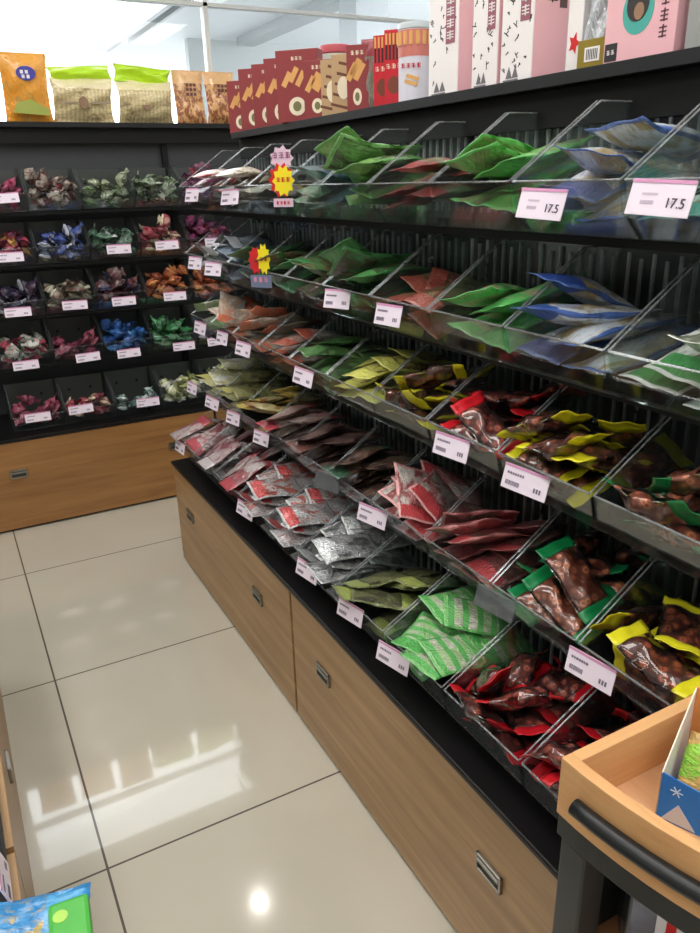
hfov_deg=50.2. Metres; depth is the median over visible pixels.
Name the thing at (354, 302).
snack bag
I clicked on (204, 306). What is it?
pouch
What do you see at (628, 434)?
snack packet
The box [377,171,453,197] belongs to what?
pouch
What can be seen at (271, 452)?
pouch
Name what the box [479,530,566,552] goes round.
pouch
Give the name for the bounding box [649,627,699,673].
snack packet
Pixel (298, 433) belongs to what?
pouch
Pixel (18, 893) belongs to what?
drawer
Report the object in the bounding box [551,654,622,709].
snack packet
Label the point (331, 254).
snack bag
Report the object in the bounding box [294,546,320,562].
pouch
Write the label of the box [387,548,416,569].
pouch
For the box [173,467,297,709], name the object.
drawer
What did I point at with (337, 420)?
pouch
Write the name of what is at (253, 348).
pouch
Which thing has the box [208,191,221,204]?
pouch
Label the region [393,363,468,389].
snack packet
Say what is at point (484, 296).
snack bag
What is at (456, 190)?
pouch
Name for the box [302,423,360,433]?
pouch
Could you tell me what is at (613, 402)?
storage bin
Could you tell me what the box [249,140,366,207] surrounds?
storage bin
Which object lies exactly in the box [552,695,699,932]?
cart
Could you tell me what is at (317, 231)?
storage bin
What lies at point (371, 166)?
snack bag
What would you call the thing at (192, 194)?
price tag
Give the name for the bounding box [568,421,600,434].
snack packet
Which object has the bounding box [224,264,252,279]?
pouch
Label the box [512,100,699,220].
storage bin
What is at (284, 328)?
pouch
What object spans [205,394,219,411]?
price tag
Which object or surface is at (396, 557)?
pouch
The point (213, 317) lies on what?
pouch
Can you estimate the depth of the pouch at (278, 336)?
2.36 m
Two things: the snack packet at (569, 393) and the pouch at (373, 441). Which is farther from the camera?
the pouch at (373, 441)
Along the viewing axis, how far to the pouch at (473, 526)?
1.50 m
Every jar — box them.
[319,43,347,58]
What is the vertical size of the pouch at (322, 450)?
0.055 m
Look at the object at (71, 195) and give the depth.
3.30 m
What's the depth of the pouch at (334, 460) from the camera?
2.09 m
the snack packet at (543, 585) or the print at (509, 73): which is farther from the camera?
the print at (509, 73)
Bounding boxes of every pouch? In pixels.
[169,415,210,440]
[183,179,211,192]
[183,431,202,442]
[186,422,231,455]
[188,193,208,203]
[190,168,227,178]
[190,449,210,460]
[192,243,236,266]
[193,458,203,469]
[194,299,219,311]
[196,369,229,378]
[197,437,241,469]
[198,379,227,387]
[199,185,212,193]
[199,315,215,322]
[199,424,216,431]
[200,246,245,265]
[201,259,213,266]
[201,434,236,458]
[203,178,235,192]
[204,245,231,255]
[204,319,228,329]
[204,462,235,474]
[205,387,226,398]
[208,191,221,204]
[208,306,218,315]
[208,372,249,385]
[208,418,247,426]
[208,460,230,468]
[210,178,236,184]
[210,464,235,481]
[212,167,266,177]
[212,428,251,448]
[213,184,238,192]
[214,233,242,243]
[215,381,251,392]
[216,247,246,261]
[217,291,246,326]
[217,324,235,329]
[217,357,262,369]
[218,392,247,401]
[218,455,266,490]
[222,419,247,435]
[222,452,260,478]
[224,233,274,248]
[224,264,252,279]
[224,484,248,495]
[225,401,244,412]
[226,447,263,459]
[227,305,280,325]
[227,327,263,338]
[227,367,264,373]
[228,336,251,341]
[229,384,274,399]
[231,186,256,206]
[232,171,267,184]
[232,488,253,501]
[233,174,266,188]
[233,455,279,463]
[235,429,253,441]
[235,490,254,501]
[236,403,274,414]
[237,307,286,317]
[238,369,285,381]
[239,317,288,330]
[239,441,275,452]
[240,183,271,193]
[240,396,286,403]
[240,500,288,516]
[242,334,275,342]
[243,295,270,308]
[243,402,284,413]
[246,476,303,500]
[248,194,271,199]
[249,378,290,386]
[250,336,283,352]
[251,346,273,351]
[251,467,267,479]
[255,189,276,196]
[256,413,302,430]
[256,461,293,479]
[258,446,283,459]
[259,170,313,183]
[260,320,314,333]
[260,496,292,505]
[260,523,276,538]
[261,515,283,529]
[262,405,316,420]
[263,459,299,470]
[264,195,303,203]
[264,512,282,529]
[267,341,312,354]
[268,183,306,195]
[269,331,297,339]
[269,333,317,345]
[269,385,293,402]
[269,528,324,546]
[270,351,300,362]
[270,424,307,436]
[272,385,319,394]
[274,398,290,405]
[274,462,312,477]
[275,391,328,400]
[275,423,317,444]
[276,501,338,529]
[277,312,323,327]
[277,399,329,406]
[280,353,329,365]
[280,471,315,491]
[281,406,329,429]
[284,435,304,452]
[285,256,332,267]
[285,492,309,505]
[286,432,336,452]
[289,413,340,423]
[290,552,318,562]
[291,262,357,286]
[291,424,350,441]
[292,328,346,340]
[292,524,326,534]
[293,179,317,185]
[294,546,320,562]
[295,277,350,296]
[295,541,317,559]
[297,344,360,357]
[297,408,314,415]
[300,434,340,458]
[302,409,350,416]
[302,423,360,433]
[304,487,346,503]
[304,560,375,583]
[305,416,349,431]
[305,442,355,466]
[306,357,349,374]
[309,336,373,345]
[311,495,358,519]
[311,531,381,564]
[312,352,365,381]
[315,376,354,395]
[315,553,323,560]
[316,454,347,473]
[320,511,357,536]
[321,432,380,445]
[321,456,377,478]
[326,587,354,602]
[329,446,393,465]
[330,341,385,359]
[330,557,383,569]
[331,585,389,601]
[332,565,388,585]
[334,281,357,288]
[335,375,385,388]
[336,428,387,435]
[337,379,395,397]
[337,444,400,454]
[339,570,412,588]
[340,456,383,484]
[340,469,392,492]
[341,435,386,452]
[341,514,386,533]
[342,363,397,378]
[349,523,416,551]
[351,587,418,610]
[353,354,405,368]
[355,382,411,403]
[357,480,393,506]
[359,455,422,470]
[361,39,373,106]
[361,349,399,360]
[364,610,432,639]
[368,546,416,568]
[370,356,428,372]
[376,292,416,304]
[376,377,391,381]
[376,450,434,458]
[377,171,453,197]
[377,473,394,480]
[377,481,397,507]
[380,458,429,478]
[381,195,436,210]
[381,506,401,517]
[383,567,442,586]
[384,371,407,379]
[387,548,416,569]
[388,347,460,363]
[390,574,468,590]
[390,584,462,591]
[391,157,457,172]
[391,611,453,653]
[394,462,437,525]
[394,523,422,540]
[400,272,430,292]
[400,651,478,680]
[401,649,428,681]
[402,281,479,313]
[403,519,454,543]
[405,183,496,197]
[405,591,442,614]
[407,281,485,339]
[408,468,460,521]
[417,631,502,676]
[418,584,492,624]
[420,460,481,505]
[423,518,512,533]
[425,267,495,289]
[431,179,512,202]
[433,538,511,559]
[436,176,473,184]
[440,500,482,520]
[441,170,489,179]
[441,510,519,526]
[443,602,494,634]
[444,592,513,645]
[445,526,530,543]
[450,551,490,582]
[455,525,515,543]
[463,552,543,591]
[477,622,536,673]
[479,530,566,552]
[489,539,553,568]
[507,520,568,533]
[637,194,699,219]
[677,730,699,791]
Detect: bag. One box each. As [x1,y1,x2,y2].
[0,51,53,121]
[46,66,114,121]
[113,63,173,122]
[171,70,206,122]
[202,71,232,123]
[227,246,274,259]
[240,270,260,277]
[243,237,313,263]
[248,268,303,278]
[253,251,307,265]
[260,246,327,270]
[272,246,333,270]
[272,270,300,284]
[277,274,321,293]
[287,164,350,181]
[287,268,316,278]
[293,180,353,197]
[293,191,339,204]
[309,185,356,208]
[314,126,398,186]
[318,237,396,289]
[322,133,423,177]
[326,247,422,277]
[334,154,424,174]
[337,263,431,282]
[345,193,401,204]
[349,172,434,198]
[350,291,399,307]
[351,278,417,307]
[441,283,526,306]
[443,141,523,184]
[447,312,509,336]
[450,177,570,208]
[455,134,536,179]
[469,269,593,314]
[473,135,594,178]
[473,320,565,353]
[478,182,562,213]
[494,285,612,329]
[495,149,625,192]
[509,303,659,325]
[515,326,630,365]
[526,272,650,313]
[540,316,686,346]
[547,165,683,202]
[553,145,670,174]
[562,323,699,372]
[563,189,630,213]
[574,171,699,221]
[577,0,607,68]
[585,116,699,163]
[619,367,696,395]
[643,344,699,388]
[668,328,699,351]
[682,397,699,409]
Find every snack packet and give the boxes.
[375,382,432,412]
[387,409,448,433]
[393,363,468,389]
[411,386,451,393]
[411,386,461,409]
[431,403,459,422]
[440,364,496,388]
[440,419,490,452]
[443,384,499,403]
[449,683,522,735]
[450,390,528,459]
[450,397,519,426]
[462,716,539,765]
[465,663,512,698]
[468,388,554,410]
[476,684,563,712]
[485,402,522,419]
[492,694,559,735]
[495,430,568,460]
[496,410,592,440]
[503,599,536,626]
[505,438,589,482]
[505,649,547,690]
[507,583,565,633]
[510,403,588,421]
[515,430,613,461]
[516,561,538,574]
[519,740,581,770]
[522,564,603,647]
[522,707,565,752]
[529,661,594,704]
[529,760,558,802]
[534,383,595,407]
[534,696,620,732]
[535,535,618,624]
[537,659,578,731]
[538,432,626,448]
[538,556,631,579]
[540,771,559,791]
[549,470,611,507]
[551,444,653,472]
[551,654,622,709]
[562,741,587,746]
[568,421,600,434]
[572,529,608,556]
[578,723,627,740]
[589,596,680,631]
[590,470,603,473]
[596,574,672,605]
[598,420,646,454]
[598,547,668,570]
[602,477,699,527]
[602,602,646,619]
[604,432,694,487]
[606,620,699,698]
[612,708,648,724]
[613,644,683,708]
[617,519,699,555]
[627,693,654,714]
[639,465,695,497]
[649,465,699,496]
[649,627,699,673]
[654,595,699,656]
[660,493,699,513]
[684,654,699,664]
[690,602,699,607]
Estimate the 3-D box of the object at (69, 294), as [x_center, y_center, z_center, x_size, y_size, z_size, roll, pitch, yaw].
[-1.274,-0.791,3.419,0.056,0.047,0.106,-20,28,-39]
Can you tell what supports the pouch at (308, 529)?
in the storage bin at (312, 481)
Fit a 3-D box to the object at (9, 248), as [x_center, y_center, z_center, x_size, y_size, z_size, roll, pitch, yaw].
[-1.472,-0.922,3.225,0.109,0.085,0.049,-8,22,-15]
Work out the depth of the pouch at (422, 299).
1.50 m
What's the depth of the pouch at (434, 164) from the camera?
1.43 m
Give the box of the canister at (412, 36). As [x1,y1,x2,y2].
[397,21,428,101]
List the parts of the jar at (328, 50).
lid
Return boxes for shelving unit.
[0,121,261,414]
[201,46,699,711]
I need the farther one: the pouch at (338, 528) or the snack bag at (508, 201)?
the pouch at (338, 528)
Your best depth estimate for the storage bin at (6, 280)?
3.45 m
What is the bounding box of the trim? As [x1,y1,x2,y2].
[101,0,338,51]
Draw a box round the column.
[338,0,388,44]
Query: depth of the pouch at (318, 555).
1.95 m
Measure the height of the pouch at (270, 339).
0.034 m
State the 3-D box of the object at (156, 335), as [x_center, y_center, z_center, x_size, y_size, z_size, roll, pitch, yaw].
[-0.952,-0.648,3.668,0.058,0.054,0.099,-12,23,-26]
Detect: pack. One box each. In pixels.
[0,882,90,932]
[373,35,384,105]
[384,29,398,103]
[617,889,683,932]
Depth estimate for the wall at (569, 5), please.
4.23 m
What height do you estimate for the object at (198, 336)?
0.047 m
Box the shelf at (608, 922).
[597,912,622,932]
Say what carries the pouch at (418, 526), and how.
in the storage bin at (485, 481)
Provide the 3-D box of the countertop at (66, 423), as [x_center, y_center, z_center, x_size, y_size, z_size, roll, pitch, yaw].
[-1.279,-0.252,3.631,3.420,0.015,0.466,-12,23,-26]
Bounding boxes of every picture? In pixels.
[14,99,49,115]
[230,92,239,108]
[242,83,252,100]
[255,82,264,97]
[267,78,276,93]
[281,66,302,87]
[305,71,320,92]
[345,58,365,81]
[374,48,382,62]
[377,78,384,95]
[385,44,397,59]
[388,76,398,93]
[404,74,418,85]
[623,0,654,34]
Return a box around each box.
[48,894,93,932]
[226,81,241,133]
[238,68,254,130]
[251,64,266,127]
[263,58,281,125]
[275,48,322,122]
[303,59,330,118]
[320,60,332,115]
[331,54,347,113]
[345,44,368,110]
[429,0,473,95]
[471,0,502,87]
[500,0,569,82]
[565,0,590,70]
[603,0,689,63]
[684,0,699,48]
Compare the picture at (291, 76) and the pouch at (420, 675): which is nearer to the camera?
the pouch at (420, 675)
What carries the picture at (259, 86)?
attached to the box at (257, 70)
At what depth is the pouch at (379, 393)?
1.78 m
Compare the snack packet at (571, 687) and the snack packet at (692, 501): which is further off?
the snack packet at (571, 687)
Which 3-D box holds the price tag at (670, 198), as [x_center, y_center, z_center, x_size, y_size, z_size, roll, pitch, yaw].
[0.387,-0.335,0.932,0.012,0.047,0.094,-14,24,-30]
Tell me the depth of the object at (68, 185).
3.24 m
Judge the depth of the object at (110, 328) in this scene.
3.60 m
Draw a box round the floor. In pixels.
[0,496,457,932]
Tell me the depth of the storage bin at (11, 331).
3.53 m
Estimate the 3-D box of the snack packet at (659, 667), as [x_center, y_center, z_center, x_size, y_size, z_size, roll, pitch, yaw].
[0.468,0.296,1.127,0.076,0.052,0.149,-12,23,-26]
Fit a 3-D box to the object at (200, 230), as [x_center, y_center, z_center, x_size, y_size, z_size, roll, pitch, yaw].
[-0.717,-1.133,3.587,0.106,0.047,0.056,1,21,7]
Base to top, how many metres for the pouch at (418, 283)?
0.050 m
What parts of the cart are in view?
leg, panel, curved rail, handle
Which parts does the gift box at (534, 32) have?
panel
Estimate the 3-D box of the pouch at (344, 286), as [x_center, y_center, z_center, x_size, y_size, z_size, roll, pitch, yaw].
[0.004,-0.514,2.033,0.152,0.050,0.098,-11,23,-23]
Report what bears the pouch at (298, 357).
in the storage bin at (302, 306)
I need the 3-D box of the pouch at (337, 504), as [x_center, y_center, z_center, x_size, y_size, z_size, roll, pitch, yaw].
[-0.022,0.114,2.149,0.157,0.047,0.094,-13,24,-27]
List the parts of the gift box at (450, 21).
panel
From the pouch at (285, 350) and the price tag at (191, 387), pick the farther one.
the price tag at (191, 387)
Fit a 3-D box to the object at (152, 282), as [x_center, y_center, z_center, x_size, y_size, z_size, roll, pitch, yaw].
[-0.943,-0.874,3.552,0.057,0.048,0.106,-12,23,-26]
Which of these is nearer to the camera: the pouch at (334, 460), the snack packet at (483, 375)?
the snack packet at (483, 375)
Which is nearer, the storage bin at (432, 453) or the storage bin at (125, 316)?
the storage bin at (432, 453)
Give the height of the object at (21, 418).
0.061 m
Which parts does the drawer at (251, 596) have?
handle, handle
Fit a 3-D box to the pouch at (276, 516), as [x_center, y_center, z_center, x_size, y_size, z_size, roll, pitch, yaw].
[-0.195,0.136,2.298,0.157,0.052,0.092,-13,24,-27]
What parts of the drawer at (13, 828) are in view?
handle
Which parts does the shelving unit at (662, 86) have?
shelf, shelf, shelf, shelf, shelf, header panel, panel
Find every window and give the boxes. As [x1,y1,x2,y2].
[47,0,429,91]
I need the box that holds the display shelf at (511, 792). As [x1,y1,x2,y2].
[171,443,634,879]
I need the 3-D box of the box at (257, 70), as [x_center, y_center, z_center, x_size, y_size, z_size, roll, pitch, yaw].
[-0.268,-1.247,2.522,0.110,0.197,0.046,6,22,18]
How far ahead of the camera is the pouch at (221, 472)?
2.66 m
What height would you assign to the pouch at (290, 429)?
0.055 m
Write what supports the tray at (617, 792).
on the cart
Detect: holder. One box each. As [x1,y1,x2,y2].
[314,470,339,493]
[473,583,517,623]
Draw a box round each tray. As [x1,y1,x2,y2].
[557,753,699,918]
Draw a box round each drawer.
[0,409,213,532]
[0,687,34,897]
[7,852,25,900]
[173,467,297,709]
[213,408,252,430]
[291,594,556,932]
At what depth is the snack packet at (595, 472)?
1.30 m
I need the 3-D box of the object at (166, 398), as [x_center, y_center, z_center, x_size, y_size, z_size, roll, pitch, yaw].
[-0.904,-0.335,3.709,0.058,0.047,0.105,-13,24,-27]
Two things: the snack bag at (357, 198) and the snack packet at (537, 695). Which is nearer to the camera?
the snack packet at (537, 695)
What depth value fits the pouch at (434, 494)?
1.67 m
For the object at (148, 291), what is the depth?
3.58 m
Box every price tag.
[0,192,19,203]
[0,251,23,261]
[0,852,12,901]
[4,306,31,317]
[12,359,39,370]
[24,411,50,422]
[62,300,87,309]
[68,403,93,414]
[75,351,100,362]
[106,244,131,253]
[112,296,135,305]
[117,347,140,358]
[136,396,159,407]
[155,240,178,249]
[163,291,186,300]
[173,341,194,350]
[175,440,184,455]
[185,188,198,201]
[187,381,196,394]
[188,256,201,269]
[194,320,206,335]
[204,262,221,275]
[205,238,225,245]
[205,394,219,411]
[207,338,220,346]
[216,330,227,345]
[221,188,239,204]
[226,409,240,426]
[235,340,251,357]
[236,499,252,521]
[253,429,269,447]
[292,366,313,388]
[295,557,316,585]
[323,288,350,309]
[337,597,363,627]
[357,502,387,530]
[374,303,402,327]
[376,640,409,676]
[432,430,470,463]
[500,462,550,502]
[515,187,568,220]
[564,645,616,695]
[624,178,698,218]
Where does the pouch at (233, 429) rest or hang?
in the storage bin at (247, 428)
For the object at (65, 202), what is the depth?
3.28 m
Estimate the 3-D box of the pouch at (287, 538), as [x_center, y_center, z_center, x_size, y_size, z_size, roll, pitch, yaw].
[-0.134,0.186,2.080,0.156,0.030,0.098,-12,24,-26]
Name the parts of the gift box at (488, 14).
panel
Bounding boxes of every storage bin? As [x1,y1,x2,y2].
[0,170,20,209]
[0,222,28,259]
[0,272,36,306]
[0,320,45,359]
[4,379,54,418]
[17,170,72,208]
[26,220,79,259]
[34,269,83,307]
[43,315,90,353]
[55,373,103,411]
[70,169,121,206]
[78,218,124,255]
[85,265,130,302]
[92,311,136,347]
[103,367,148,403]
[120,168,168,205]
[126,216,172,252]
[132,262,177,298]
[138,306,180,342]
[149,361,190,396]
[168,167,209,203]
[173,214,214,249]
[177,259,207,293]
[179,148,270,203]
[180,405,253,452]
[182,305,214,336]
[185,216,272,257]
[191,284,276,322]
[192,355,231,389]
[195,420,281,471]
[199,144,297,205]
[199,349,272,395]
[205,220,299,262]
[210,290,302,332]
[215,443,290,493]
[218,360,306,410]
[221,142,327,205]
[228,220,330,268]
[233,300,333,344]
[238,455,313,519]
[239,372,335,422]
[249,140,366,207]
[259,306,368,358]
[260,223,366,290]
[266,481,356,549]
[269,390,369,446]
[285,226,410,284]
[290,319,410,374]
[292,129,411,209]
[297,502,422,584]
[301,404,409,470]
[320,122,467,211]
[324,229,464,295]
[326,329,461,394]
[339,423,457,500]
[339,534,469,631]
[368,112,538,213]
[369,234,530,314]
[371,344,523,419]
[372,447,516,536]
[384,572,542,687]
[425,475,589,581]
[427,362,602,451]
[428,239,616,326]
[430,100,626,216]
[444,620,626,760]
[492,511,682,640]
[498,390,699,494]
[504,246,699,352]
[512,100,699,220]
[521,712,572,798]
[578,562,698,705]
[593,417,699,544]
[607,261,699,373]
[624,108,699,180]
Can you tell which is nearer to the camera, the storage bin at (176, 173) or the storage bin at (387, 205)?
the storage bin at (387, 205)
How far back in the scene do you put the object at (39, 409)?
3.44 m
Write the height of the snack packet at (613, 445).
0.065 m
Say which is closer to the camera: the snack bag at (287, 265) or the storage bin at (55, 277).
the snack bag at (287, 265)
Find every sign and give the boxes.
[248,244,271,287]
[268,145,294,206]
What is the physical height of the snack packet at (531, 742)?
0.047 m
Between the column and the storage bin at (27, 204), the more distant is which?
the column
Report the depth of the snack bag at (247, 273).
2.35 m
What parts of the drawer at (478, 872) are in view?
handle, handle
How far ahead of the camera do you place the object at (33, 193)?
3.21 m
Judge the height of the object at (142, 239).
0.055 m
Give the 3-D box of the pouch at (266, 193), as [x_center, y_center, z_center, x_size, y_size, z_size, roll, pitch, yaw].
[-0.180,-0.778,2.104,0.156,0.035,0.097,-11,23,-23]
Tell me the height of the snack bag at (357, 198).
0.060 m
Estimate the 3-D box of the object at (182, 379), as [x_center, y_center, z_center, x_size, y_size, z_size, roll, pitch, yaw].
[-0.831,-0.431,3.717,0.057,0.050,0.106,16,27,38]
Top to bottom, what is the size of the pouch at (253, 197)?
0.038 m
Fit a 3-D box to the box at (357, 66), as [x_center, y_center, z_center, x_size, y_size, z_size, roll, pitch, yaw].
[0.025,-1.017,1.962,0.063,0.155,0.046,6,22,18]
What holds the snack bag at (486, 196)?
in the storage bin at (596, 101)
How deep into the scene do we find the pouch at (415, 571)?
1.85 m
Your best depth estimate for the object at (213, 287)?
3.68 m
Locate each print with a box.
[53,910,67,922]
[431,82,444,95]
[474,72,485,87]
[503,67,517,81]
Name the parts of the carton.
panel, panel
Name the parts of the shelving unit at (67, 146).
shelf, shelf, shelf, header panel, shelf, shelf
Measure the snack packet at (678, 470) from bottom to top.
0.052 m
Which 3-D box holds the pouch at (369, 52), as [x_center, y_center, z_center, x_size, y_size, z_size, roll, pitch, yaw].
[0.058,-1.015,1.941,0.050,0.165,0.035,6,22,18]
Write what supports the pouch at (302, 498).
in the storage bin at (312, 481)
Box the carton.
[655,686,699,836]
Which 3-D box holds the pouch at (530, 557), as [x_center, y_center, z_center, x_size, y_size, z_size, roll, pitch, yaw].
[0.376,0.177,1.544,0.155,0.029,0.098,-12,23,-26]
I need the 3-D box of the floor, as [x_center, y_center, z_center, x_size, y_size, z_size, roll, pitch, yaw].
[-0.025,1.223,1.042,6.400,0.100,7.000,-12,23,-26]
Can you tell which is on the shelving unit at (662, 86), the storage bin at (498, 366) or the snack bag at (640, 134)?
the storage bin at (498, 366)
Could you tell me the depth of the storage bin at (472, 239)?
1.61 m
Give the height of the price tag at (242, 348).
0.044 m
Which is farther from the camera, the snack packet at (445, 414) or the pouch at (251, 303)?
the pouch at (251, 303)
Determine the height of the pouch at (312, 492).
0.087 m
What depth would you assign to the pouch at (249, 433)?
2.73 m
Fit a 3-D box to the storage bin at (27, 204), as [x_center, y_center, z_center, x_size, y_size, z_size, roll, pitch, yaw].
[-1.325,-1.224,3.297,0.221,0.173,0.270,-12,23,-26]
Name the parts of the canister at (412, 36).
lid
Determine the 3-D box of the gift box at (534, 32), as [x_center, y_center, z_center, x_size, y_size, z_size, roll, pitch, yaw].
[0.351,-0.866,1.412,0.086,0.250,0.091,-12,23,-26]
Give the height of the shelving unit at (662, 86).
1.195 m
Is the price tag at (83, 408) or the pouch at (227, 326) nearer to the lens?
the pouch at (227, 326)
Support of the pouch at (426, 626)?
in the storage bin at (491, 598)
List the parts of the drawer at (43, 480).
handle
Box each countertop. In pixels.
[0,390,227,443]
[0,809,7,901]
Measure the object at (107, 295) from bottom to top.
0.061 m
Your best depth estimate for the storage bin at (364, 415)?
2.34 m
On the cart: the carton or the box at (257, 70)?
the carton
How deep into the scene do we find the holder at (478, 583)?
1.43 m
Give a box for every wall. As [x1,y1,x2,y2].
[184,38,319,122]
[565,5,569,68]

